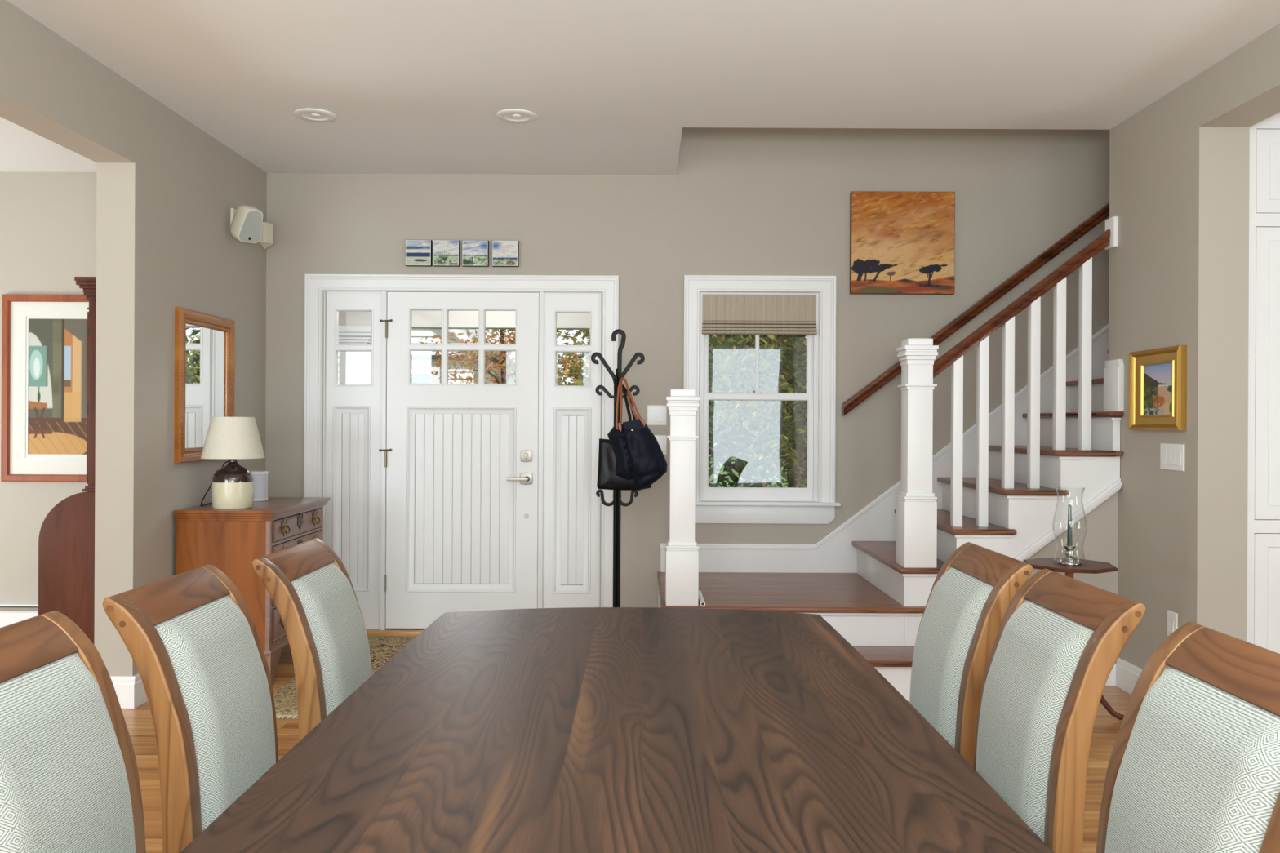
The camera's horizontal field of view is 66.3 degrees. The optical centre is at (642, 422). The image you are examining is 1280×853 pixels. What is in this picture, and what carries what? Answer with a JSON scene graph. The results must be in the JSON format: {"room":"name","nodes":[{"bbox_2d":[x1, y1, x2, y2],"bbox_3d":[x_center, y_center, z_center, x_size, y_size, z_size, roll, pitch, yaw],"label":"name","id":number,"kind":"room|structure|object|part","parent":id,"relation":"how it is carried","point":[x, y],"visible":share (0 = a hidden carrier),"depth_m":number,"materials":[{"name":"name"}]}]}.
{"room":"dining room","nodes":[
{"label":"dining room","id":0,"kind":"room"},
{"bbox_2d":[0,0,266,676],"bbox_3d":[-2.361,-0.114,1.310,0.172,2.784,9.220,0,0,0],"label":"wall","id":1,"kind":"structure","parent":0,"point":[166,188],"depth_m":4.45,"materials":[{"name":"beige paint"}]},
{"bbox_2d":[110,675,136,708],"bbox_3d":[-2.360,1.208,4.378,0.188,0.140,0.016,0,0,0],"label":"baseboard","id":2,"kind":"object","parent":1,"relation":"attached to","point":[125,687],"visible":0.52,"depth_m":4.37,"materials":[{"name":"white paint"}]},
{"bbox_2d":[132,673,147,706],"bbox_3d":[-2.274,1.208,5.143,0.016,0.140,1.514,0,0,0],"label":"baseboard","id":3,"kind":"structure","parent":1,"relation":"attached to","point":[141,697],"depth_m":4.42,"materials":[{"name":"white paint"}]},
{"bbox_2d":[173,306,235,463],"bbox_3d":[-2.258,-0.180,5.082,0.034,0.760,0.635,0,0,0],"label":"wall mirror","id":4,"kind":"object","parent":1,"relation":"attached to","point":[204,343],"visible":0.77,"depth_m":5.00,"materials":[{"name":"brown wood"}]},
{"bbox_2d":[185,324,226,448],"bbox_3d":[-2.268,-0.180,5.082,0.006,0.620,0.495,0,0,0],"label":"mirror glass","id":5,"kind":"object","parent":4,"relation":"attached to","point":[205,344],"depth_m":5.05,"materials":[{"name":"white"}]},
{"bbox_2d":[229,204,262,243],"bbox_3d":[-2.181,-1.083,5.366,0.242,0.208,0.140,0,0,36],"label":"wall speaker","id":6,"kind":"object","parent":1,"relation":"attached to","point":[246,221],"visible":1,"depth_m":5.31,"materials":[{"name":"beige plastic"}]},
{"bbox_2d":[239,210,262,242],"bbox_3d":[-2.115,-1.062,5.317,0.079,0.160,0.126,0,0,37],"label":"grille","id":7,"kind":"object","parent":6,"relation":"attached to","point":[251,222],"depth_m":5.31,"materials":[{"name":"white plastic"}]},
{"bbox_2d":[258,222,273,248],"bbox_3d":[-2.240,-1.112,5.850,0.061,0.150,0.100,0,0,0],"label":"detector","id":8,"kind":"object","parent":1,"relation":"attached to","point":[266,241],"visible":0.86,"depth_m":5.83,"materials":[{"name":"beige plastic"}]},
{"bbox_2d":[0,127,1110,607],"bbox_3d":[-0.593,-1.413,5.995,10.000,5.400,0.150,0,0,0],"label":"wall","id":9,"kind":"structure","parent":0,"point":[739,201],"depth_m":5.92,"materials":[{"name":"beige paint"}]},
{"bbox_2d":[0,602,38,627],"bbox_3d":[-4.249,1.167,5.881,2.315,0.162,0.073,0,0,0],"label":"baseboard","id":10,"kind":"structure","parent":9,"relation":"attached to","point":[11,613],"depth_m":5.85,"materials":[{"name":"white paint"}]},
{"bbox_3d":[-4.251,1.168,5.884,2.310,0.160,0.068,0,0,0],"label":"plate","id":11,"kind":"part","parent":10,"relation":"part of","materials":[{"name":"white paint"}]},
{"bbox_2d":[0,293,88,481],"bbox_3d":[-3.377,-0.204,5.904,0.955,1.127,0.032,0,0,0],"label":"framed print","id":12,"kind":"object","parent":9,"relation":"attached to","point":[44,337],"visible":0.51,"depth_m":5.91,"materials":[{"name":"paper"}]},
{"bbox_2d":[404,240,432,266],"bbox_3d":[-1.346,-1.018,5.901,0.157,0.156,0.034,0,0,0],"label":"canvas","id":13,"kind":"object","parent":9,"relation":"attached to","point":[417,252],"visible":1,"depth_m":5.88},
{"bbox_2d":[432,240,460,266],"bbox_3d":[-1.178,-1.017,5.901,0.157,0.156,0.034,0,0,0],"label":"canvas","id":14,"kind":"object","parent":9,"relation":"attached to","point":[446,253],"visible":1,"depth_m":5.88},
{"bbox_2d":[303,274,618,635],"bbox_3d":[-1.091,0.199,5.954,1.888,2.171,0.192,0,0,0],"label":"door","id":15,"kind":"structure","parent":9,"relation":"in","point":[445,497],"depth_m":5.92,"materials":[{"name":"white paint"}]},
{"bbox_3d":[-1.759,0.463,5.960,0.230,1.125,0.008,0,0,0],"label":"panel","id":16,"kind":"part","parent":15,"relation":"part of","materials":[{"name":"white paint"}]},
{"bbox_3d":[-1.759,0.463,5.934,0.230,1.125,0.020,0,0,0],"label":"panel moulding","id":17,"kind":"part","parent":15,"relation":"part of","materials":[{"name":"white paint"}]},
{"bbox_3d":[-1.094,0.467,5.948,0.666,1.125,0.008,0,0,0],"label":"panel","id":18,"kind":"part","parent":15,"relation":"part of","materials":[{"name":"white paint"}]},
{"bbox_3d":[-1.094,0.467,5.922,0.666,1.125,0.020,0,0,0],"label":"panel moulding","id":19,"kind":"part","parent":15,"relation":"part of","materials":[{"name":"white paint"}]},
{"bbox_3d":[-0.735,0.341,5.888,0.149,0.074,0.060,0,0,0],"label":"lever handle","id":20,"kind":"part","parent":15,"relation":"part of","materials":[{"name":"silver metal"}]},
{"bbox_3d":[-0.424,0.476,5.960,0.230,1.128,0.008,0,0,0],"label":"panel","id":21,"kind":"part","parent":15,"relation":"part of","materials":[{"name":"white paint"}]},
{"bbox_3d":[-0.424,0.476,5.934,0.230,1.128,0.020,0,0,0],"label":"panel moulding","id":22,"kind":"part","parent":15,"relation":"part of","materials":[{"name":"white paint"}]},
{"bbox_2d":[462,240,488,266],"bbox_3d":[-1.004,-1.016,5.901,0.157,0.156,0.034,0,0,0],"label":"canvas","id":23,"kind":"object","parent":9,"relation":"attached to","point":[475,253],"visible":1,"depth_m":5.88},
{"bbox_2d":[492,240,519,266],"bbox_3d":[-0.823,-1.015,5.901,0.157,0.156,0.034,0,0,0],"label":"canvas","id":24,"kind":"object","parent":9,"relation":"attached to","point":[505,253],"visible":1,"depth_m":5.88},
{"bbox_2d":[647,405,666,425],"bbox_3d":[0.089,-0.041,5.914,0.119,0.121,0.012,0,0,0],"label":"switch plate","id":25,"kind":"object","parent":9,"relation":"attached to","point":[656,415],"visible":0.92,"depth_m":5.91,"materials":[{"name":"white plastic"}]},
{"bbox_2d":[653,435,666,454],"bbox_3d":[0.089,0.138,5.914,0.119,0.118,0.012,0,0,0],"label":"switch plate","id":26,"kind":"object","parent":9,"relation":"attached to","point":[661,439],"visible":0.4,"depth_m":5.91,"materials":[{"name":"white plastic"}]},
{"bbox_2d":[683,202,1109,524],"bbox_3d":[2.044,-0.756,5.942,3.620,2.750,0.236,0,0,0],"label":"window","id":27,"kind":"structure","parent":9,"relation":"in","point":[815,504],"depth_m":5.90,"materials":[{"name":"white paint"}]},
{"bbox_3d":[0.703,0.154,5.962,0.684,0.652,0.034,0,0,0],"label":"sash","id":28,"kind":"part","parent":27,"relation":"part of","materials":[{"name":"white paint"}]},
{"bbox_3d":[0.706,-0.454,6.002,0.684,0.636,0.034,0,0,0],"label":"sash","id":29,"kind":"part","parent":27,"relation":"part of","materials":[{"name":"white paint"}]},
{"bbox_2d":[702,293,817,334],"bbox_3d":[0.707,-0.650,5.910,0.691,0.241,0.050,0,0,0],"label":"roman shade","id":30,"kind":"object","parent":27,"relation":"attached to","point":[722,313],"visible":1,"depth_m":5.90,"materials":[{"name":"fabric"}]},
{"bbox_3d":[0.707,-0.688,5.920,0.683,0.164,0.031,0,0,0],"label":"shade panel","id":31,"kind":"part","parent":30,"relation":"part of","materials":[{"name":"fabric"}]},
{"bbox_3d":[2.531,-1.079,5.872,2.650,2.100,0.095,0,0,0],"label":"wall handrail","id":32,"kind":"part","parent":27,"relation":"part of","materials":[{"name":"brown wood"}]},
{"bbox_2d":[849,191,955,294],"bbox_3d":[1.566,-1.079,5.899,0.623,0.615,0.037,0,0,0],"label":"painting","id":33,"kind":"object","parent":9,"relation":"attached to","point":[902,242],"visible":1,"depth_m":5.88,"materials":[{"name":"brown fabric"}]},
{"bbox_2d":[121,635,1131,852],"bbox_3d":[-0.607,1.347,1.310,10.300,0.120,9.520,0,0,0],"label":"floor","id":34,"kind":"structure","parent":0,"point":[139,720],"depth_m":3.86,"materials":[{"name":"brown wood"}]},
{"bbox_2d":[38,276,96,644],"bbox_3d":[-2.766,0.270,5.377,0.631,2.011,0.853,0,0,0],"label":"china hutch","id":35,"kind":"object","parent":34,"relation":"on","point":[66,539],"visible":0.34,"depth_m":5.00,"materials":[{"name":"brown wood"}]},
{"bbox_3d":[-2.658,-0.679,5.377,0.425,0.111,0.853,0,0,0],"label":"crown","id":36,"kind":"part","parent":35,"relation":"part of","materials":[{"name":"brown wood"}]},
{"bbox_3d":[-2.835,-0.127,5.395,0.013,0.875,0.770,0,0,0],"label":"door","id":37,"kind":"part","parent":35,"relation":"part of","materials":[{"name":"brown wood"}]},
{"bbox_3d":[-2.653,0.340,5.393,0.398,0.027,0.815,0,0,0],"label":"waist moulding","id":38,"kind":"part","parent":35,"relation":"part of","materials":[{"name":"brown wood"}]},
{"bbox_2d":[0,610,146,852],"bbox_3d":[-0.784,0.816,1.565,0.606,0.940,0.462,0,0,0],"label":"dining chair","id":39,"kind":"object","parent":34,"relation":"on","point":[69,780],"visible":1,"depth_m":1.59,"materials":[{"name":"grey fabric"}]},
{"bbox_3d":[-1.044,0.391,1.565,0.080,0.094,0.368,0,0,0],"label":"rail","id":40,"kind":"part","parent":39,"relation":"part of","materials":[{"name":"brown wood"}]},
{"bbox_2d":[102,564,278,852],"bbox_3d":[-0.760,0.816,2.150,0.606,0.940,0.462,0,0,0],"label":"dining chair","id":41,"kind":"object","parent":34,"relation":"on","point":[192,639],"visible":0.73,"depth_m":2.01,"materials":[{"name":"fabric"}]},
{"bbox_3d":[-1.020,0.392,2.150,0.080,0.094,0.368,0,0,0],"label":"rail","id":42,"kind":"part","parent":41,"relation":"part of","materials":[{"name":"brown wood"}]},
{"bbox_3d":[-0.938,0.627,2.150,0.167,0.437,0.368,0,0,0],"label":"backrest","id":43,"kind":"part","parent":41,"relation":"part of","materials":[{"name":"fabric"}]},
{"bbox_2d":[173,497,330,685],"bbox_3d":[-2.017,0.853,5.140,0.492,0.853,0.841,0,0,0],"label":"dresser","id":44,"kind":"object","parent":34,"relation":"on","point":[228,540],"visible":0.34,"depth_m":4.75,"materials":[{"name":"brown wood"}]},
{"bbox_2d":[200,416,265,509],"bbox_3d":[-2.116,0.198,4.920,0.488,0.456,0.295,0,0,31],"label":"table lamp","id":45,"kind":"object","parent":44,"relation":"on","point":[233,438],"visible":1,"depth_m":4.78,"materials":[{"name":"brown ceramic"}]},
{"bbox_3d":[-2.196,0.306,4.995,0.113,0.238,0.352,0,0,-34],"label":"cord","id":46,"kind":"part","parent":45,"relation":"part of","materials":[{"name":"black rubber"}]},
{"bbox_3d":[-2.033,0.076,4.870,0.295,0.204,0.295,0,0,0],"label":"lamp shade","id":47,"kind":"part","parent":45,"relation":"part of","materials":[{"name":"beige fabric"}]},
{"bbox_2d":[250,471,268,501],"bbox_3d":[-2.102,0.347,5.320,0.120,0.159,0.120,0,0,0],"label":"jar","id":48,"kind":"object","parent":44,"relation":"on","point":[260,477],"visible":0.56,"depth_m":5.27,"materials":[{"name":"white ceramic"}]},
{"bbox_3d":[-2.029,1.119,5.140,0.470,0.022,0.810,0,0,0],"label":"moulding","id":49,"kind":"part","parent":44,"relation":"part of","materials":[{"name":"brown wood"}]},
{"bbox_3d":[-1.976,0.996,5.140,0.358,0.156,0.722,0,0,0],"label":"drawer","id":50,"kind":"part","parent":44,"relation":"part of","materials":[{"name":"brown wood"}]},
{"bbox_3d":[-1.783,0.527,4.909,0.024,0.087,0.083,0,0,0],"label":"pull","id":51,"kind":"part","parent":44,"relation":"part of","materials":[{"name":"gold metal"}]},
{"bbox_3d":[-1.814,0.803,5.140,0.020,0.655,0.790,0,0,0],"label":"frame","id":52,"kind":"part","parent":44,"relation":"part of","materials":[{"name":"brown wood"}]},
{"bbox_3d":[-1.975,0.671,5.140,0.358,0.127,0.722,0,0,0],"label":"drawer","id":53,"kind":"part","parent":44,"relation":"part of","materials":[{"name":"brown wood"}]},
{"bbox_3d":[-1.974,0.535,5.140,0.358,0.102,0.722,0,0,0],"label":"drawer","id":54,"kind":"part","parent":44,"relation":"part of","materials":[{"name":"brown wood"}]},
{"bbox_3d":[-1.783,0.527,5.371,0.024,0.087,0.083,0,0,0],"label":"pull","id":55,"kind":"part","parent":44,"relation":"part of","materials":[{"name":"gold metal"}]},
{"bbox_2d":[252,537,372,742],"bbox_3d":[-0.683,0.817,2.697,0.606,0.940,0.462,0,0,0],"label":"dining chair","id":56,"kind":"object","parent":34,"relation":"on","point":[312,591],"visible":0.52,"depth_m":2.55,"materials":[{"name":"fabric"}]},
{"bbox_3d":[-0.943,0.392,2.697,0.080,0.094,0.368,0,0,0],"label":"rail","id":57,"kind":"part","parent":56,"relation":"part of","materials":[{"name":"brown wood"}]},
{"bbox_3d":[-0.861,0.627,2.697,0.167,0.437,0.368,0,0,0],"label":"backrest","id":58,"kind":"part","parent":56,"relation":"part of","materials":[{"name":"fabric"}]},
{"bbox_2d":[273,635,417,719],"bbox_3d":[-1.099,1.277,5.045,1.304,0.010,1.640,0,0,0],"label":"entry rug","id":59,"kind":"object","parent":34,"relation":"on","point":[383,649],"visible":0.13,"depth_m":5.18,"materials":[{"name":"fabric"}]},
{"bbox_2d":[180,607,1053,852],"bbox_3d":[-0.031,0.915,1.550,1.096,0.750,2.610,0,0,0],"label":"dining table","id":60,"kind":"object","parent":34,"relation":"on","point":[574,730],"visible":1,"depth_m":1.60,"materials":[{"name":"brown wood"}]},
{"bbox_2d":[591,328,644,607],"bbox_3d":[-0.137,0.390,5.408,0.443,1.795,0.384,0,0,0],"label":"coat rack","id":61,"kind":"object","parent":34,"relation":"on","point":[617,502],"visible":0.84,"depth_m":5.34,"materials":[{"name":"black metal"}]},
{"bbox_2d":[596,384,651,490],"bbox_3d":[-0.097,0.082,5.303,0.293,0.574,0.073,0,0,0],"label":"leather bag","id":62,"kind":"object","parent":61,"relation":"hanging from","point":[607,479],"visible":0.38,"depth_m":5.28,"materials":[{"name":"black leather"}]},
{"bbox_2d":[607,377,666,490],"bbox_3d":[-0.031,0.062,5.219,0.302,0.610,0.167,0,0,21],"label":"tote","id":63,"kind":"object","parent":61,"relation":"hanging from","point":[639,456],"visible":1,"depth_m":5.18,"materials":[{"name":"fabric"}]},
{"bbox_3d":[-0.064,-0.089,5.283,0.126,0.308,0.099,0,0,5],"label":"handle","id":64,"kind":"part","parent":63,"relation":"part of","materials":[{"name":"orange leather"}]},
{"bbox_3d":[-0.067,-0.089,5.228,0.147,0.308,0.107,0,0,0],"label":"handle","id":65,"kind":"part","parent":63,"relation":"part of","materials":[{"name":"orange leather"}]},
{"bbox_2d":[657,216,1124,701],"bbox_3d":[1.985,-0.062,5.218,3.830,2.726,1.407,0,0,0],"label":"staircase","id":66,"kind":"structure","parent":34,"relation":"on","point":[871,578],"depth_m":4.90,"materials":[{"name":"white paint"}]},
{"bbox_3d":[0.199,0.414,4.895,0.124,0.980,0.124,0,0,0],"label":"newel post","id":67,"kind":"part","parent":66,"relation":"part of","materials":[{"name":"white paint"}]},
{"bbox_3d":[0.201,-0.079,4.895,0.166,0.095,0.166,0,0,0],"label":"crown","id":68,"kind":"part","parent":66,"relation":"part of","materials":[{"name":"white paint"}]},
{"bbox_2d":[698,590,705,606],"bbox_3d":[0.297,0.892,4.960,0.025,0.025,0.320,0,0,0],"label":"rod","id":69,"kind":"object","parent":66,"relation":"on","point":[701,600],"visible":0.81,"depth_m":4.87,"materials":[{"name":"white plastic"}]},
{"bbox_3d":[1.453,1.021,4.835,0.323,0.166,0.020,0,0,0],"label":"panel","id":70,"kind":"part","parent":66,"relation":"part of","materials":[{"name":"white paint"}]},
{"bbox_3d":[1.371,0.194,4.895,0.124,1.044,0.124,0,0,0],"label":"newel post","id":71,"kind":"part","parent":66,"relation":"part of","materials":[{"name":"white paint"}]},
{"bbox_3d":[1.374,-0.330,4.895,0.166,0.095,0.166,0,0,0],"label":"crown","id":72,"kind":"part","parent":66,"relation":"part of","materials":[{"name":"white paint"}]},
{"bbox_3d":[1.888,-0.585,4.923,0.921,0.786,0.060,0,0,0],"label":"handrail","id":73,"kind":"part","parent":66,"relation":"part of","materials":[{"name":"brown wood"}]},
{"bbox_3d":[1.920,0.631,4.833,0.868,0.715,0.058,0,0,0],"label":"stringer moulding","id":74,"kind":"part","parent":66,"relation":"part of","materials":[{"name":"white paint"}]},
{"bbox_2d":[909,542,1032,768],"bbox_3d":[0.671,0.824,2.675,0.606,0.940,0.462,0,0,0],"label":"dining chair","id":75,"kind":"object","parent":34,"relation":"on","point":[971,595],"visible":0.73,"depth_m":2.53,"materials":[{"name":"fabric"}]},
{"bbox_3d":[0.851,0.636,2.675,0.167,0.437,0.368,0,0,0],"label":"backrest","id":76,"kind":"part","parent":75,"relation":"part of","materials":[{"name":"fabric"}]},
{"bbox_3d":[0.936,0.402,2.675,0.080,0.094,0.368,0,0,0],"label":"rail","id":77,"kind":"part","parent":75,"relation":"part of","materials":[{"name":"brown wood"}]},
{"bbox_2d":[973,568,1145,852],"bbox_3d":[0.683,0.824,2.150,0.606,0.940,0.462,0,0,0],"label":"dining chair","id":78,"kind":"object","parent":34,"relation":"on","point":[1060,639],"visible":0.73,"depth_m":2.01,"materials":[{"name":"fabric"}]},
{"bbox_3d":[0.863,0.636,2.150,0.167,0.437,0.368,0,0,0],"label":"backrest","id":79,"kind":"part","parent":78,"relation":"part of","materials":[{"name":"fabric"}]},
{"bbox_3d":[0.948,0.402,2.150,0.080,0.094,0.368,0,0,0],"label":"rail","id":80,"kind":"part","parent":78,"relation":"part of","materials":[{"name":"brown wood"}]},
{"bbox_2d":[1022,557,1124,719],"bbox_3d":[1.892,0.958,4.311,0.428,0.676,0.416,0,0,0],"label":"table","id":81,"kind":"object","parent":34,"relation":"on","point":[1091,566],"visible":0.3,"depth_m":4.24,"materials":[{"name":"brown wood"}]},
{"bbox_2d":[1057,545,1082,565],"bbox_3d":[1.863,0.579,4.270,0.100,0.081,0.100,0,0,0],"label":"candlestick","id":82,"kind":"object","parent":81,"relation":"on","point":[1068,560],"visible":1,"depth_m":4.25,"materials":[{"name":"grey metal"}]},
{"bbox_2d":[1066,500,1072,546],"bbox_3d":[1.864,0.441,4.270,0.023,0.197,0.023,0,0,0],"label":"candle","id":83,"kind":"object","parent":82,"relation":"in","point":[1069,538],"visible":1,"depth_m":4.26,"materials":[{"name":"green wax"}]},
{"bbox_2d":[1062,545,1076,556],"bbox_3d":[1.863,0.562,4.270,0.054,0.047,0.054,0,0,0],"label":"cup","id":84,"kind":"object","parent":82,"relation":"on","point":[1069,552],"depth_m":4.26,"materials":[{"name":"grey metal"}]},
{"bbox_2d":[1052,486,1087,565],"bbox_3d":[1.864,0.452,4.270,0.140,0.335,0.140,0,0,0],"label":"shade","id":85,"kind":"object","parent":81,"relation":"on","point":[1055,486],"visible":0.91,"depth_m":4.28,"materials":[{"name":"clear glass"}]},
{"bbox_3d":[1.996,1.195,4.278,0.217,0.202,0.034,0,0,9],"label":"leg","id":86,"kind":"part","parent":81,"relation":"part of","materials":[{"name":"brown wood"}]},
{"bbox_2d":[1096,622,1279,852],"bbox_3d":[0.681,0.824,1.516,0.606,0.940,0.462,0,0,0],"label":"dining chair","id":87,"kind":"object","parent":34,"relation":"on","point":[1193,766],"visible":1,"depth_m":1.50,"materials":[{"name":"fabric"}]},
{"bbox_3d":[0.946,0.402,1.516,0.080,0.094,0.368,0,0,0],"label":"rail","id":88,"kind":"part","parent":87,"relation":"part of","materials":[{"name":"brown wood"}]},
{"bbox_2d":[1246,112,1279,653],"bbox_3d":[3.250,-0.053,4.543,1.300,2.720,0.585,0,0,0],"label":"pantry cabinet","id":89,"kind":"object","parent":34,"relation":"on","point":[1264,327],"visible":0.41,"depth_m":4.30,"materials":[{"name":"white paint"}]},
{"bbox_3d":[2.971,0.837,4.311,0.564,0.691,0.019,0,0,0],"label":"door","id":90,"kind":"part","parent":89,"relation":"part of","materials":[{"name":"white paint"}]},
{"bbox_3d":[2.976,-0.213,4.311,0.564,1.284,0.019,0,0,0],"label":"door","id":91,"kind":"part","parent":89,"relation":"part of","materials":[{"name":"white paint"}]},
{"bbox_3d":[2.981,-1.102,4.311,0.564,0.367,0.019,0,0,0],"label":"door","id":92,"kind":"part","parent":89,"relation":"part of","materials":[{"name":"white paint"}]},
{"bbox_3d":[2.971,0.837,4.314,0.470,0.597,0.012,0,0,0],"label":"door panel","id":93,"kind":"part","parent":89,"relation":"part of","materials":[{"name":"white paint"}]},
{"bbox_3d":[2.976,-0.213,4.314,0.470,1.190,0.012,0,0,0],"label":"door panel","id":94,"kind":"part","parent":89,"relation":"part of","materials":[{"name":"white paint"}]},
{"bbox_3d":[2.981,-1.102,4.314,0.470,0.273,0.012,0,0,0],"label":"door panel","id":95,"kind":"part","parent":89,"relation":"part of","materials":[{"name":"white paint"}]},
{"bbox_2d":[0,0,1279,175],"bbox_3d":[-0.592,-1.645,1.310,10.300,0.296,9.520,0,0,0],"label":"ceiling","id":96,"kind":"structure","parent":0,"point":[411,86],"depth_m":4.12,"materials":[{"name":"paint"}]},
{"bbox_2d":[294,108,336,122],"bbox_3d":[-1.595,-1.498,4.785,0.196,0.009,0.196,0,0,0],"label":"recessed light","id":97,"kind":"object","parent":96,"relation":"in","point":[308,114],"visible":1,"depth_m":4.78,"materials":[{"name":"white plastic"}]},
{"bbox_3d":[-1.595,-1.498,4.785,0.044,0.008,0.044,0,0,0],"label":"bulb","id":98,"kind":"part","parent":97,"relation":"part of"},
{"bbox_2d":[496,108,537,122],"bbox_3d":[-0.612,-1.493,4.780,0.196,0.009,0.196,0,0,0],"label":"recessed light","id":99,"kind":"object","parent":96,"relation":"in","point":[513,115],"visible":1,"depth_m":4.77,"materials":[{"name":"white plastic"}]},
{"bbox_3d":[-0.612,-1.492,4.780,0.044,0.008,0.044,0,0,0],"label":"bulb","id":100,"kind":"part","parent":99,"relation":"part of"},
{"bbox_2d":[903,490,1118,663],"bbox_3d":[1.824,0.785,4.870,1.063,1.029,0.039,0,0,0],"label":"wall","id":101,"kind":"structure","parent":0,"point":[1100,544],"depth_m":4.85,"materials":[{"name":"beige paint"}]},
{"bbox_2d":[1105,663,1115,685],"bbox_3d":[1.986,1.230,4.843,0.704,0.140,0.016,0,0,0],"label":"baseboard","id":102,"kind":"structure","parent":101,"relation":"attached to","point":[1111,681],"depth_m":4.83,"materials":[{"name":"white paint"}]},
{"bbox_2d":[1108,23,1279,669],"bbox_3d":[2.467,-0.089,0.830,0.213,2.784,8.260,0,0,0],"label":"wall","id":103,"kind":"structure","parent":0,"point":[1180,165],"depth_m":4.21,"materials":[{"name":"beige paint"}]},
{"bbox_2d":[1115,657,1142,694],"bbox_3d":[2.346,1.232,4.500,0.016,0.140,0.680,0,0,0],"label":"baseboard","id":104,"kind":"structure","parent":103,"relation":"attached to","point":[1127,674],"depth_m":4.73,"materials":[{"name":"white paint"}]},
{"bbox_2d":[1128,345,1186,430],"bbox_3d":[2.344,-0.149,4.468,0.034,0.370,0.445,0,0,0],"label":"framed landscape","id":105,"kind":"object","parent":103,"relation":"attached to","point":[1157,377],"visible":1,"depth_m":4.45,"materials":[{"name":"gold metal"}]},
{"bbox_3d":[2.354,-0.149,4.468,0.001,0.235,0.267,0,0,0],"label":"painted panel","id":106,"kind":"part","parent":105,"relation":"part of","materials":[{"name":"multicoloured paint"}]},
{"bbox_2d":[1160,443,1184,471],"bbox_3d":[2.353,0.155,4.356,0.012,0.118,0.192,0,0,0],"label":"switch plate","id":107,"kind":"object","parent":103,"relation":"attached to","point":[1171,455],"visible":1,"depth_m":4.34,"materials":[{"name":"white plastic"}]},
{"bbox_2d":[1167,610,1177,635],"bbox_3d":[2.349,0.900,4.347,0.012,0.115,0.076,0,0,0],"label":"wall outlet","id":108,"kind":"object","parent":103,"relation":"attached to","point":[1172,617],"visible":0.78,"depth_m":4.34,"materials":[{"name":"white plastic"}]},
{"bbox_2d":[1168,617,1173,632],"bbox_3d":[2.346,0.900,4.347,0.005,0.063,0.038,0,0,0],"label":"socket","id":109,"kind":"object","parent":108,"relation":"attached to","point":[1171,620],"depth_m":4.35,"materials":[{"name":"white plastic"}]},
{"label":"outside","id":110,"kind":"structure","parent":0,"visible":0},
{"bbox_2d":[708,452,787,487],"bbox_3d":[-0.009,1.665,33.150,60.000,0.250,53.700,0,0,0],"label":"lawn","id":111,"kind":"structure","parent":110,"point":[713,476],"depth_m":27.74,"materials":[{"name":"green plant"}]},
{"bbox_2d":[337,328,515,384],"bbox_3d":[-6.369,-1.228,18.960,7.750,5.470,6.480,0,0,0],"label":"house","id":112,"kind":"structure","parent":111,"relation":"on","point":[424,376],"depth_m":15.98,"materials":[{"name":"white"}]},
{"bbox_3d":[-3.824,-0.200,15.975,0.750,1.180,0.010,0,0,0],"label":"pane","id":113,"kind":"part","parent":112,"relation":"part of","materials":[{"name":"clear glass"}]},
{"bbox_3d":[-4.452,-2.498,15.735,3.870,2.870,0.030,0,0,0],"label":"rake trim","id":114,"kind":"part","parent":112,"relation":"part of","materials":[{"name":"white paint"}]},
{"bbox_2d":[411,328,590,384],"bbox_3d":[-1.433,-0.015,10.340,2.265,3.097,1.817,0,0,0],"label":"maple tree","id":115,"kind":"object","parent":111,"relation":"on","point":[500,363],"visible":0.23,"depth_m":10.32,"materials":[{"name":"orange plant"}]},
{"bbox_2d":[488,329,777,451],"bbox_3d":[-0.484,-0.620,14.311,4.272,4.322,3.708,0,0,30],"label":"leafy tree","id":116,"kind":"object","parent":111,"relation":"on","point":[576,372],"visible":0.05,"depth_m":14.17,"materials":[{"name":"green plant"}]},
{"bbox_2d":[708,334,807,488],"bbox_3d":[1.409,-0.592,10.191,3.838,4.288,3.947,0,0,-44],"label":"leafy tree","id":117,"kind":"object","parent":111,"relation":"on","point":[731,366],"visible":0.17,"depth_m":9.89,"materials":[{"name":"green plant"}]},
{"bbox_2d":[708,334,807,488],"bbox_3d":[2.136,-1.646,18.385,7.682,6.406,7.721,0,0,12],"label":"leafy tree","id":118,"kind":"object","parent":111,"relation":"on","point":[746,472],"visible":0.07,"depth_m":17.46,"materials":[{"name":"green plant"}]},
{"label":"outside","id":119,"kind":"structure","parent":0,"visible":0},
{"bbox_3d":[-1.407,1.413,7.285,9.200,0.140,2.430,0,0,0],"label":"floor","id":120,"kind":"structure","parent":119,"visible":0},
{"bbox_2d":[338,325,371,384],"bbox_3d":[-2.421,0.270,8.280,0.400,2.135,0.400,0,0,0],"label":"porch column","id":121,"kind":"structure","parent":120,"relation":"on","point":[355,367],"depth_m":8.17,"materials":[{"name":"white paint"}]},
{"bbox_2d":[338,310,590,329],"bbox_3d":[-2.920,-0.988,8.275,6.150,0.375,0.150,0,0,0],"label":"beam","id":122,"kind":"structure","parent":121,"relation":"on","point":[420,319],"depth_m":8.20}
]}

